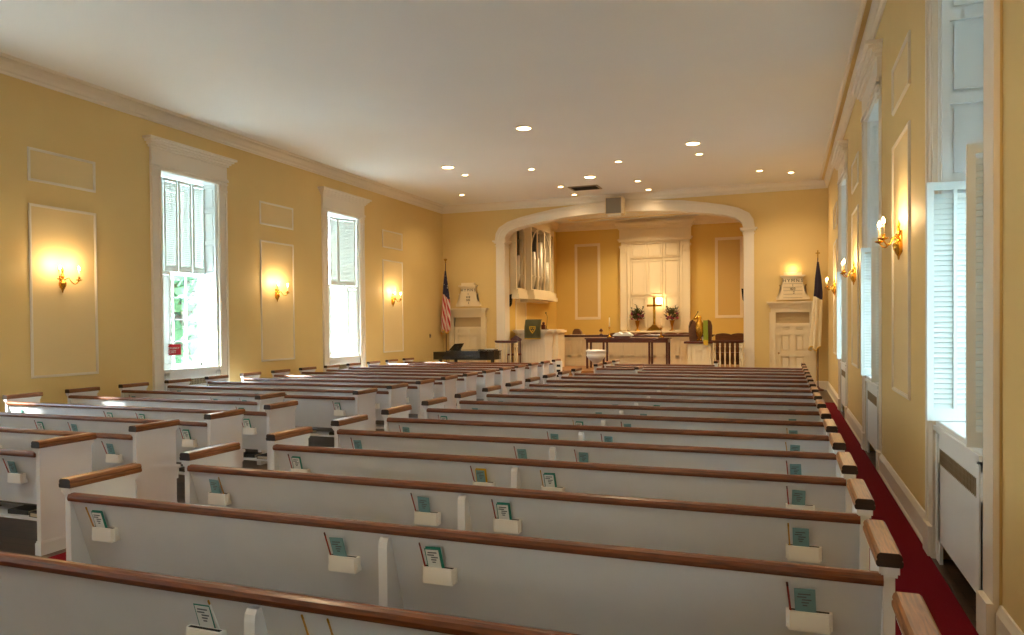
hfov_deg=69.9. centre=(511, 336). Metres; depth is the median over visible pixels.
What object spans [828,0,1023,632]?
wall
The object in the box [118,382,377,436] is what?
pew
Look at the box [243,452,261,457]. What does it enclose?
hymnal
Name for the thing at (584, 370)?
floor
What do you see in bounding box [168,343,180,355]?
sign
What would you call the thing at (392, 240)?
trim
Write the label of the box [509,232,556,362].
wall
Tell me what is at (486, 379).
pew
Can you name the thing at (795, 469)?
card
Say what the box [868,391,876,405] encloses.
grille
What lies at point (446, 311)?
flag
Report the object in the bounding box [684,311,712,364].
lectern
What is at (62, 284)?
wall sconce
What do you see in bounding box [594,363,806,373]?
pew
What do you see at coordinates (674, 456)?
pew
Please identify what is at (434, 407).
pew
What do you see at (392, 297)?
wall sconce
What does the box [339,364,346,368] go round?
grille
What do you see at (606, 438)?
card
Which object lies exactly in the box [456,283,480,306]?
hymn board
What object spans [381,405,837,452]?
pew
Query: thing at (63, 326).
wall panel
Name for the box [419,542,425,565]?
pencil
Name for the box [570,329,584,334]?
case
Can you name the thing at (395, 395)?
pew
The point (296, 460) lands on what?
card
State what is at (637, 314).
flower arrangement
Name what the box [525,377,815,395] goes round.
pew
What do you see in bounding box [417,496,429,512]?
card
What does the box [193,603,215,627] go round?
card
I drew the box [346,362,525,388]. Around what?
pew
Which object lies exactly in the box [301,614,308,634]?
pencil
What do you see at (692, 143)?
recessed light
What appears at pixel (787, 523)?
pencil
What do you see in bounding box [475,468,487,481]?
card
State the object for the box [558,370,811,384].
pew
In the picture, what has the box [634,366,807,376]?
pew
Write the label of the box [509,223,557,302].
organ case
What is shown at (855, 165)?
trim
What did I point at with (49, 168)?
trim
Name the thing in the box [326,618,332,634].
pencil
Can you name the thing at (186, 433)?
card
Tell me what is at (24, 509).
hymnal
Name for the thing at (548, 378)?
pew
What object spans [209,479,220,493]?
card
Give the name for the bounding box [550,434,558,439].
card
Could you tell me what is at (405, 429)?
card
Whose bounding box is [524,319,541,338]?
cloth
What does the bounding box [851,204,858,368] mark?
trim
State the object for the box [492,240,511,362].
trim
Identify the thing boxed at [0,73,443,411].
wall
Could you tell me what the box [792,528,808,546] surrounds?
card
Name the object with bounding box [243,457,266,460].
shelf
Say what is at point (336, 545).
print
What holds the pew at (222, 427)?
on the floor at (18, 536)
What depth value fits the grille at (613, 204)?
21.21 m
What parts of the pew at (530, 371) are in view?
rail, backrest, panel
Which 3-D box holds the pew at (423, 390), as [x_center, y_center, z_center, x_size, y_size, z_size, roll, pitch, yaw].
[-3.445,1.181,12.906,4.425,0.913,0.582,0,1,20]
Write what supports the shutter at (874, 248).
attached to the window at (867, 84)
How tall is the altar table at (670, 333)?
1.070 m
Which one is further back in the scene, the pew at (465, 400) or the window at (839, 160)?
the window at (839, 160)
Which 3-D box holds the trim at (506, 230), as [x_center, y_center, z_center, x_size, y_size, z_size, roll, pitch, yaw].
[3.157,-3.464,21.789,7.726,1.030,0.450,0,1,20]
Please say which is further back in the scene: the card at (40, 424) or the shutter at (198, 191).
the shutter at (198, 191)
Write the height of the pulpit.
1.210 m
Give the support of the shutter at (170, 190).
attached to the window at (189, 222)
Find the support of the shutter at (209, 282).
attached to the window at (189, 222)
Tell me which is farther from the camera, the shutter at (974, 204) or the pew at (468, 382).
the pew at (468, 382)
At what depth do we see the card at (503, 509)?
4.40 m
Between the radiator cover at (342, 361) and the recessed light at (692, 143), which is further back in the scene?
the radiator cover at (342, 361)
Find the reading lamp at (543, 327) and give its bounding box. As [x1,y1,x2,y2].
[541,312,548,329]
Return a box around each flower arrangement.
[629,304,644,330]
[664,305,678,330]
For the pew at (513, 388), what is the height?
0.913 m
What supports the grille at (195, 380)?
attached to the radiator cover at (197, 377)
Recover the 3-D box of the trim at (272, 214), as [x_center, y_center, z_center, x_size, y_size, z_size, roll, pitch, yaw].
[-5.107,-2.619,15.933,0.023,0.490,1.120,0,1,20]
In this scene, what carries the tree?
on the lawn
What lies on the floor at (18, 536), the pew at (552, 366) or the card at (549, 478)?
the pew at (552, 366)
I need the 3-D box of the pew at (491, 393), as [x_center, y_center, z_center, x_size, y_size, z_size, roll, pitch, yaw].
[1.771,1.182,9.944,4.474,0.913,0.584,0,1,20]
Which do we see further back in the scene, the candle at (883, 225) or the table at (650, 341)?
the table at (650, 341)
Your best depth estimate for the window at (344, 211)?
18.77 m
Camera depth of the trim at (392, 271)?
20.63 m
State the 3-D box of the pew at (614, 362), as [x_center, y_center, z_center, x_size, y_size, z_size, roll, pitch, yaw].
[3.788,1.044,18.108,2.550,0.913,0.582,0,1,20]
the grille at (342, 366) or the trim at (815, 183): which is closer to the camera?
the grille at (342, 366)
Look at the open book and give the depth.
22.36 m
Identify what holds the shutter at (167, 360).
attached to the window at (189, 222)
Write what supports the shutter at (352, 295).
attached to the window at (344, 211)
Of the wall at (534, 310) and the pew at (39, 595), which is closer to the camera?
the pew at (39, 595)
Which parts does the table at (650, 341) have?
leg, leg, leg, leg, leg, leg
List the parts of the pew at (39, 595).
backrest, rail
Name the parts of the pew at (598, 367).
backrest, rail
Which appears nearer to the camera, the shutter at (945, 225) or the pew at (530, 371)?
the shutter at (945, 225)
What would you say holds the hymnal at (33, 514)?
on the pew at (40, 470)
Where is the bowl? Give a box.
[586,350,605,362]
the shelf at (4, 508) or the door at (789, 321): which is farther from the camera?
the door at (789, 321)
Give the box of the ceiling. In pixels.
[0,0,860,223]
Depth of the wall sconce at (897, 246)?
7.17 m
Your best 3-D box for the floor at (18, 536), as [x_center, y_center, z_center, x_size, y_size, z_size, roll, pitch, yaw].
[-1.722,1.787,8.641,12.434,0.200,27.930,0,1,20]
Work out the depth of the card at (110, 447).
6.81 m
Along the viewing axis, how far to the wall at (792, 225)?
20.27 m
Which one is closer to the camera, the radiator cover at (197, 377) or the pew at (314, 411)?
the pew at (314, 411)
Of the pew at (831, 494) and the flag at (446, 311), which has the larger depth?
the flag at (446, 311)
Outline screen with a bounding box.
[564,334,714,365]
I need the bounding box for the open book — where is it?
[613,332,633,337]
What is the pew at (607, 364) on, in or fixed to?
on the floor at (18, 536)
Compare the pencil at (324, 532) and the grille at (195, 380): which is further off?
the grille at (195, 380)
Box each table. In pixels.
[585,337,671,368]
[608,332,688,334]
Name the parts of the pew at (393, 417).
panel, rail, backrest, panel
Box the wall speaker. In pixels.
[509,294,511,306]
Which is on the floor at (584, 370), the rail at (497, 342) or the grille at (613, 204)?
the rail at (497, 342)
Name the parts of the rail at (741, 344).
post, handrail, post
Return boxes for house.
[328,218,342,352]
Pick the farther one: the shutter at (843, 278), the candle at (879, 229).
the shutter at (843, 278)
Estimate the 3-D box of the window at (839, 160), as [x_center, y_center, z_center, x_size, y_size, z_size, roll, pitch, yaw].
[6.633,-1.026,14.267,0.690,5.120,2.120,0,1,20]
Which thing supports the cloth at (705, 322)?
hanging from the lectern
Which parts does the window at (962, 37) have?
sill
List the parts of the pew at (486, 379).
panel, rail, backrest, panel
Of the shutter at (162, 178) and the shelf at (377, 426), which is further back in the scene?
the shutter at (162, 178)
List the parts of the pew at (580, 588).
panel, rail, panel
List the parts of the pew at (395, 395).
panel, rail, backrest, panel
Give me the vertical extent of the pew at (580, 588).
0.913 m
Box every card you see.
[7,461,17,472]
[37,422,44,428]
[71,424,77,430]
[91,510,107,527]
[106,443,114,453]
[182,429,190,439]
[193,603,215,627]
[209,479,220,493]
[243,419,250,427]
[291,456,302,468]
[329,537,346,556]
[334,403,340,409]
[353,440,361,448]
[402,427,409,431]
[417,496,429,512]
[424,546,444,567]
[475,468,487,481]
[496,502,511,519]
[517,449,526,458]
[543,473,556,486]
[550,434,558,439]
[579,452,588,462]
[604,436,612,441]
[789,430,797,433]
[790,445,799,450]
[790,464,801,474]
[792,490,805,504]
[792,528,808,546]
[794,588,815,612]
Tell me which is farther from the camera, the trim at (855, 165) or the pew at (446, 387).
the pew at (446, 387)
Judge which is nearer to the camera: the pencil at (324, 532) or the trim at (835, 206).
the pencil at (324, 532)
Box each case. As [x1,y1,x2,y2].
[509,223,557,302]
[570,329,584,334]
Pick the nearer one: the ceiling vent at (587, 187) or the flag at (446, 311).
the ceiling vent at (587, 187)
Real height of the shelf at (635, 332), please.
1.110 m
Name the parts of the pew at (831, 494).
panel, rail, backrest, panel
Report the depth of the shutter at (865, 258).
10.17 m
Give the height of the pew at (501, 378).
0.913 m
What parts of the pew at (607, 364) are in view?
backrest, rail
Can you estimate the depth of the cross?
26.53 m
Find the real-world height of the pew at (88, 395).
0.913 m
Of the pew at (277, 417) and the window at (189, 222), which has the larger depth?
the window at (189, 222)
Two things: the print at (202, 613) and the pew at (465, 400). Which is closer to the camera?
the print at (202, 613)
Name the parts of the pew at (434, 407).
panel, rail, backrest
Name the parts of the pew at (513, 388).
panel, rail, backrest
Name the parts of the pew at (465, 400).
panel, rail, backrest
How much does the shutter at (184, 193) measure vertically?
1.720 m
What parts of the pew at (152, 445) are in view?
rail, backrest, panel, seat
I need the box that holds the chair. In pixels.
[507,335,521,362]
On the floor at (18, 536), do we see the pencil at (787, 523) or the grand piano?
the grand piano
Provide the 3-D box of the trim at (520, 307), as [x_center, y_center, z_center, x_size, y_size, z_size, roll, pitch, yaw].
[0.305,-0.488,24.335,0.023,1.450,1.070,0,1,20]
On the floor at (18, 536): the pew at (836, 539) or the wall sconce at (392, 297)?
the pew at (836, 539)
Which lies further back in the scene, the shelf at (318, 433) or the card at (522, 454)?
the shelf at (318, 433)
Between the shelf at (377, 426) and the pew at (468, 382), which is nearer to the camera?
the shelf at (377, 426)
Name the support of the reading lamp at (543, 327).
on the pulpit
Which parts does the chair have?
leg, backrest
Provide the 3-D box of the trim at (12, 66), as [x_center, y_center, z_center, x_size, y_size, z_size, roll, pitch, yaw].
[-6.933,-3.825,10.749,0.225,0.215,27.430,0,1,20]
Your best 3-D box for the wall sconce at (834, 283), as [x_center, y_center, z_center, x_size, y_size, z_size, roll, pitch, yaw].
[7.240,-1.124,16.643,0.252,0.415,0.406,0,1,20]
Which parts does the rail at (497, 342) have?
handrail, post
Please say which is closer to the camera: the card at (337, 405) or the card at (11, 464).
the card at (11, 464)
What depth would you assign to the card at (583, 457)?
6.14 m
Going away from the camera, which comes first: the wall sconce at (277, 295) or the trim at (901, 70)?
the trim at (901, 70)
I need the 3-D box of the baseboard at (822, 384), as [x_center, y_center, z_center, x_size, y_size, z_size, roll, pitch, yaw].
[3.143,1.335,21.701,11.434,0.235,0.045,0,1,20]
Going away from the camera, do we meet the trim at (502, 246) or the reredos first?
the trim at (502, 246)
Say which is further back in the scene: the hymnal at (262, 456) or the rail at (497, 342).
the rail at (497, 342)
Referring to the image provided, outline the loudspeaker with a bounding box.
[605,196,624,217]
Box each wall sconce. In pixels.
[57,266,81,292]
[275,283,289,301]
[391,292,401,305]
[825,278,835,295]
[840,260,855,284]
[875,217,902,259]
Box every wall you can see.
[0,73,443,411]
[442,188,827,380]
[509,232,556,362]
[556,222,743,339]
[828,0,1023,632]
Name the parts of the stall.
seat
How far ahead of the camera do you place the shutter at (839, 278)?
14.89 m
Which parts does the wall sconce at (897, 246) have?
arm, arm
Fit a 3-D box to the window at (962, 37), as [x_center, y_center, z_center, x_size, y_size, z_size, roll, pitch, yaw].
[3.115,-0.857,4.822,0.690,5.120,2.120,0,1,20]
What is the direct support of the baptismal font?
on the floor at (18, 536)
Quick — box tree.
[166,181,198,363]
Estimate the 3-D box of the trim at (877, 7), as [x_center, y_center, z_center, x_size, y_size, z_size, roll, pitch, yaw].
[3.571,-3.854,6.835,0.225,0.215,27.430,0,1,20]
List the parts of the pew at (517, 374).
rail, backrest, panel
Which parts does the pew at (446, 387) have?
panel, rail, backrest, panel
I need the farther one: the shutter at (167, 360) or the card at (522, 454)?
the shutter at (167, 360)
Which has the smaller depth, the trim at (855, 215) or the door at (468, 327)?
the trim at (855, 215)
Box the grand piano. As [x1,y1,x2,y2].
[433,343,501,361]
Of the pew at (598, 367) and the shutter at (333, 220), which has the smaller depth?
the pew at (598, 367)
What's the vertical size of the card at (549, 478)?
0.131 m
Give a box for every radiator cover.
[164,368,220,390]
[330,357,360,369]
[840,361,845,410]
[865,378,878,452]
[933,425,982,591]
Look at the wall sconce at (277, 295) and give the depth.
15.87 m
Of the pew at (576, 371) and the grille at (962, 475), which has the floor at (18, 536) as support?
the pew at (576, 371)
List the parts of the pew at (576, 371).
rail, backrest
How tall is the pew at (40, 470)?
0.913 m
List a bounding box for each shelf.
[0,502,36,520]
[178,466,184,474]
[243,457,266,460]
[311,431,333,436]
[375,424,383,428]
[619,331,688,333]
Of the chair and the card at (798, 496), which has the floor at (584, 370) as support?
the chair
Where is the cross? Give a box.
[647,297,661,330]
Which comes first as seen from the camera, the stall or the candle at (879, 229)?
the candle at (879, 229)
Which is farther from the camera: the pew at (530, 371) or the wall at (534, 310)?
the wall at (534, 310)
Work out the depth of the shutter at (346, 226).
18.80 m
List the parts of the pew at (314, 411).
panel, rail, backrest, panel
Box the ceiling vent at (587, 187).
[568,185,601,190]
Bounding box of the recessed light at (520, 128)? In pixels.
[515,126,531,130]
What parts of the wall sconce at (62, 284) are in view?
arm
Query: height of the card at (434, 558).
0.132 m
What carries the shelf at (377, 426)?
attached to the pew at (395, 395)
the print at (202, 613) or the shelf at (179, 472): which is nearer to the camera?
the print at (202, 613)
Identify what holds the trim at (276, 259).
attached to the wall at (31, 115)
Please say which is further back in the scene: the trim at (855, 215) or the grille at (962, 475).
the trim at (855, 215)
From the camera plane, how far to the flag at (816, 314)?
19.45 m
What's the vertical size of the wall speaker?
0.400 m
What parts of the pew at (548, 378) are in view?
panel, rail, backrest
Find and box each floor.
[0,388,975,628]
[538,364,738,383]
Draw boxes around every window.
[142,134,236,390]
[317,186,371,371]
[830,140,847,418]
[850,38,882,471]
[923,0,999,634]
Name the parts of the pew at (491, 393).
panel, rail, backrest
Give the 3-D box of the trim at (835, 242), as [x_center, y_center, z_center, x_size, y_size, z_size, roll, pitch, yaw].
[7.353,-0.873,16.670,0.023,2.570,1.120,0,1,20]
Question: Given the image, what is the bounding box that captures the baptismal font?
[586,350,605,372]
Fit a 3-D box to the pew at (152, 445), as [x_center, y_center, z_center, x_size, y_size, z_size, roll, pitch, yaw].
[-5.381,1.274,7.708,4.425,0.913,0.582,0,1,20]
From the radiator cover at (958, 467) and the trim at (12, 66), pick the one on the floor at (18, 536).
the radiator cover at (958, 467)
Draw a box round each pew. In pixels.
[0,409,245,474]
[0,419,180,501]
[0,432,96,555]
[0,551,940,634]
[2,392,297,469]
[59,463,903,634]
[65,387,285,464]
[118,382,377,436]
[164,378,408,428]
[179,442,875,569]
[204,375,434,418]
[240,372,457,413]
[266,426,857,512]
[271,369,477,408]
[299,367,495,402]
[324,364,511,398]
[331,414,845,476]
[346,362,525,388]
[367,361,538,385]
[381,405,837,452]
[385,359,549,387]
[402,358,560,379]
[421,397,830,434]
[454,390,825,421]
[482,385,821,410]
[505,381,818,402]
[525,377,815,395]
[542,373,813,389]
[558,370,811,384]
[571,367,809,379]
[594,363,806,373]
[603,361,805,369]
[612,359,718,366]
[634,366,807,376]
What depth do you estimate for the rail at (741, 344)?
20.32 m
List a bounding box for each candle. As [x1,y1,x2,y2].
[878,228,880,237]
[882,224,884,233]
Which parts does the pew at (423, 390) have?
panel, rail, backrest, panel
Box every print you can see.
[197,608,208,621]
[332,541,340,551]
[427,552,437,562]
[795,532,805,541]
[797,593,810,605]
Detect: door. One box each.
[449,308,488,361]
[767,301,815,383]
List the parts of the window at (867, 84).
sill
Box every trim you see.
[0,52,444,213]
[27,146,95,192]
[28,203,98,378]
[259,201,293,229]
[260,240,294,361]
[382,229,402,250]
[382,259,403,352]
[443,179,826,213]
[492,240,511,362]
[495,200,754,240]
[515,299,526,334]
[548,213,738,231]
[575,243,600,319]
[715,236,742,317]
[740,227,756,366]
[819,0,886,187]
[833,201,836,229]
[833,239,836,354]
[851,151,858,194]
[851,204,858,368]
[891,30,910,115]
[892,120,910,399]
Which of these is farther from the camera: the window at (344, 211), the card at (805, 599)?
the window at (344, 211)
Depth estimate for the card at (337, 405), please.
10.28 m
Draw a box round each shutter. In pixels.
[161,176,163,269]
[163,177,178,271]
[163,270,171,369]
[177,180,192,272]
[191,184,205,273]
[202,275,217,365]
[329,216,337,285]
[329,285,331,356]
[338,218,355,285]
[346,287,358,354]
[837,272,841,358]
[842,267,845,361]
[860,248,870,375]
[871,238,878,381]
[926,181,981,420]
[966,142,982,447]
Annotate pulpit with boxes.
[512,329,566,366]
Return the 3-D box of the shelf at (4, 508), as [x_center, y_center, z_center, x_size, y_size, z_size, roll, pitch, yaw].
[-5.709,1.502,6.827,4.289,0.020,0.300,0,1,20]
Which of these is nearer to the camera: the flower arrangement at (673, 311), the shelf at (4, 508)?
the shelf at (4, 508)
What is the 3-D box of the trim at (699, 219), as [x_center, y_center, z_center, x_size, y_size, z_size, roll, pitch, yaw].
[4.135,-4.106,24.417,7.160,0.300,5.220,0,1,20]
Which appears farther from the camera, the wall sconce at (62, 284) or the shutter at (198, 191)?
the shutter at (198, 191)
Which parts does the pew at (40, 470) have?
rail, backrest, panel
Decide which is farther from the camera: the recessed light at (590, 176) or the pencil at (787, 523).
the recessed light at (590, 176)
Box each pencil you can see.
[85,507,93,526]
[207,600,219,629]
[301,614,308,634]
[324,532,330,554]
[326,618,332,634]
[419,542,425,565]
[786,582,791,609]
[787,523,789,544]
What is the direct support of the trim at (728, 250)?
attached to the wall at (702, 247)
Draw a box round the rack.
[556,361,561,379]
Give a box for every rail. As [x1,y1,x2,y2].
[495,340,517,362]
[711,340,744,366]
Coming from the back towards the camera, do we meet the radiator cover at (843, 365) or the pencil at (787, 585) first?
the radiator cover at (843, 365)
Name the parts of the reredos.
cornice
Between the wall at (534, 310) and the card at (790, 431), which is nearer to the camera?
the card at (790, 431)
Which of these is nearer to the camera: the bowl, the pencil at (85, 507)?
the pencil at (85, 507)
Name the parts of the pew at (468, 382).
panel, rail, backrest, panel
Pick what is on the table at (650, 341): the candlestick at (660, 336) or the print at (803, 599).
the candlestick at (660, 336)
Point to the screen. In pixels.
(575, 345)
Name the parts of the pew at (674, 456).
panel, rail, backrest, panel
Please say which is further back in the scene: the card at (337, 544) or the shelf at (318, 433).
the shelf at (318, 433)
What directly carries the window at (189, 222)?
in the wall at (31, 115)
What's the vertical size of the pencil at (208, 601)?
0.166 m
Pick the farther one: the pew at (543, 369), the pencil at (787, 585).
the pew at (543, 369)
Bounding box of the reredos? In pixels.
[614,219,694,333]
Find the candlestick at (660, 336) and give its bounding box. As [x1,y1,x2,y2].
[658,318,663,337]
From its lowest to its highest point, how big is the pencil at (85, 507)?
0.166 m
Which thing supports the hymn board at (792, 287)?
attached to the wall at (792, 225)
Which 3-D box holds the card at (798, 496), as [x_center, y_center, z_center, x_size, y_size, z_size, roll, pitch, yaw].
[1.836,1.042,4.695,0.084,0.124,0.040,0,1,20]
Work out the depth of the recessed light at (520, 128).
14.22 m
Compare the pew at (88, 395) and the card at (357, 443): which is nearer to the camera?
the card at (357, 443)
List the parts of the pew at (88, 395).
panel, rail, backrest, panel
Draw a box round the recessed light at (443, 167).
[441,166,454,168]
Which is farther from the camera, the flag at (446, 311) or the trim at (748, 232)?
the flag at (446, 311)
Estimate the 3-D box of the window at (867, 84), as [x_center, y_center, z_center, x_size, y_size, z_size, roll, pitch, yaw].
[4.874,-0.942,9.545,0.690,5.120,2.120,0,1,20]
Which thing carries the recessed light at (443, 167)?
in the ceiling
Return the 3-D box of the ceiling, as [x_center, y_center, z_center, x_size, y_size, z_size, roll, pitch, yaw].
[-0.745,-4.092,11.304,12.434,0.200,33.800,0,1,20]
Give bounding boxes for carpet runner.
[48,552,65,560]
[825,402,978,634]
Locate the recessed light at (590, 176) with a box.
[583,175,595,178]
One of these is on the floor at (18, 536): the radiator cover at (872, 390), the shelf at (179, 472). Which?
the radiator cover at (872, 390)
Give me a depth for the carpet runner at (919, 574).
5.55 m
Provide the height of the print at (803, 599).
0.057 m
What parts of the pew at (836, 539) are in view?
panel, rail, panel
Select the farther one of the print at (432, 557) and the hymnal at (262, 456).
the hymnal at (262, 456)
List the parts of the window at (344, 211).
sash, sill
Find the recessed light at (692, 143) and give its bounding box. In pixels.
[685,141,700,145]
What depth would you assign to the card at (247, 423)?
8.55 m
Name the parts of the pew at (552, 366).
rail, backrest, panel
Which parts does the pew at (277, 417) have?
panel, rail, backrest, panel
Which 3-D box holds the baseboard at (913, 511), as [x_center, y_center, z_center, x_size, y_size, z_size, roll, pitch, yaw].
[3.717,1.550,6.877,0.080,0.235,27.430,0,1,20]
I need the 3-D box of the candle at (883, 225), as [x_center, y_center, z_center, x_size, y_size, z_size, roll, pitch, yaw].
[3.600,-1.040,7.106,0.025,0.100,0.024,0,1,20]
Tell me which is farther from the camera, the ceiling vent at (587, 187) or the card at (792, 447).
the ceiling vent at (587, 187)
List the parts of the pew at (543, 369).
rail, backrest, panel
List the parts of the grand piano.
lid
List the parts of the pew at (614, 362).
rail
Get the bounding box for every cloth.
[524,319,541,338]
[703,320,707,344]
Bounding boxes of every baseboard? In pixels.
[816,381,826,389]
[826,381,1023,634]
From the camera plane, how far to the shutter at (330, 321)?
17.98 m
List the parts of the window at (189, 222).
sash, sill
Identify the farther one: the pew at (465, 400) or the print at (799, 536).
the pew at (465, 400)
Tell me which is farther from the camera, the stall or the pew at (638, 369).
the stall
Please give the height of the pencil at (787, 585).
0.166 m
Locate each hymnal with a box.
[8,505,36,514]
[29,511,36,517]
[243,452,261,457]
[257,453,266,458]
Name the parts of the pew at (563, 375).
rail, backrest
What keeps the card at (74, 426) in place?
in the pew at (222, 427)
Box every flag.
[441,258,450,361]
[808,250,824,390]
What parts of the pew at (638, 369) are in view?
rail, backrest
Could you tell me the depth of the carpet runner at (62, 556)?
5.74 m
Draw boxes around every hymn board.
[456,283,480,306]
[776,272,809,299]
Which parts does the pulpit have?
cornice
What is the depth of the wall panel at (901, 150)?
7.17 m
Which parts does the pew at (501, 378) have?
rail, backrest, panel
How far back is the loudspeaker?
21.23 m
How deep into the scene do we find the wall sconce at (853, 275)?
11.89 m
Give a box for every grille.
[189,377,205,384]
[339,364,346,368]
[606,197,620,213]
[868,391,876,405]
[939,448,975,495]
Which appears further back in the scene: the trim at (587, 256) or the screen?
the trim at (587, 256)
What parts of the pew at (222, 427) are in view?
rail, backrest, panel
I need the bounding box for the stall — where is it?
[715,333,743,364]
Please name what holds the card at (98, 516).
in the pew at (580, 588)
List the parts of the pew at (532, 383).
panel, rail, backrest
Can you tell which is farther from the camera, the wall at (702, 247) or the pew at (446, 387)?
the wall at (702, 247)

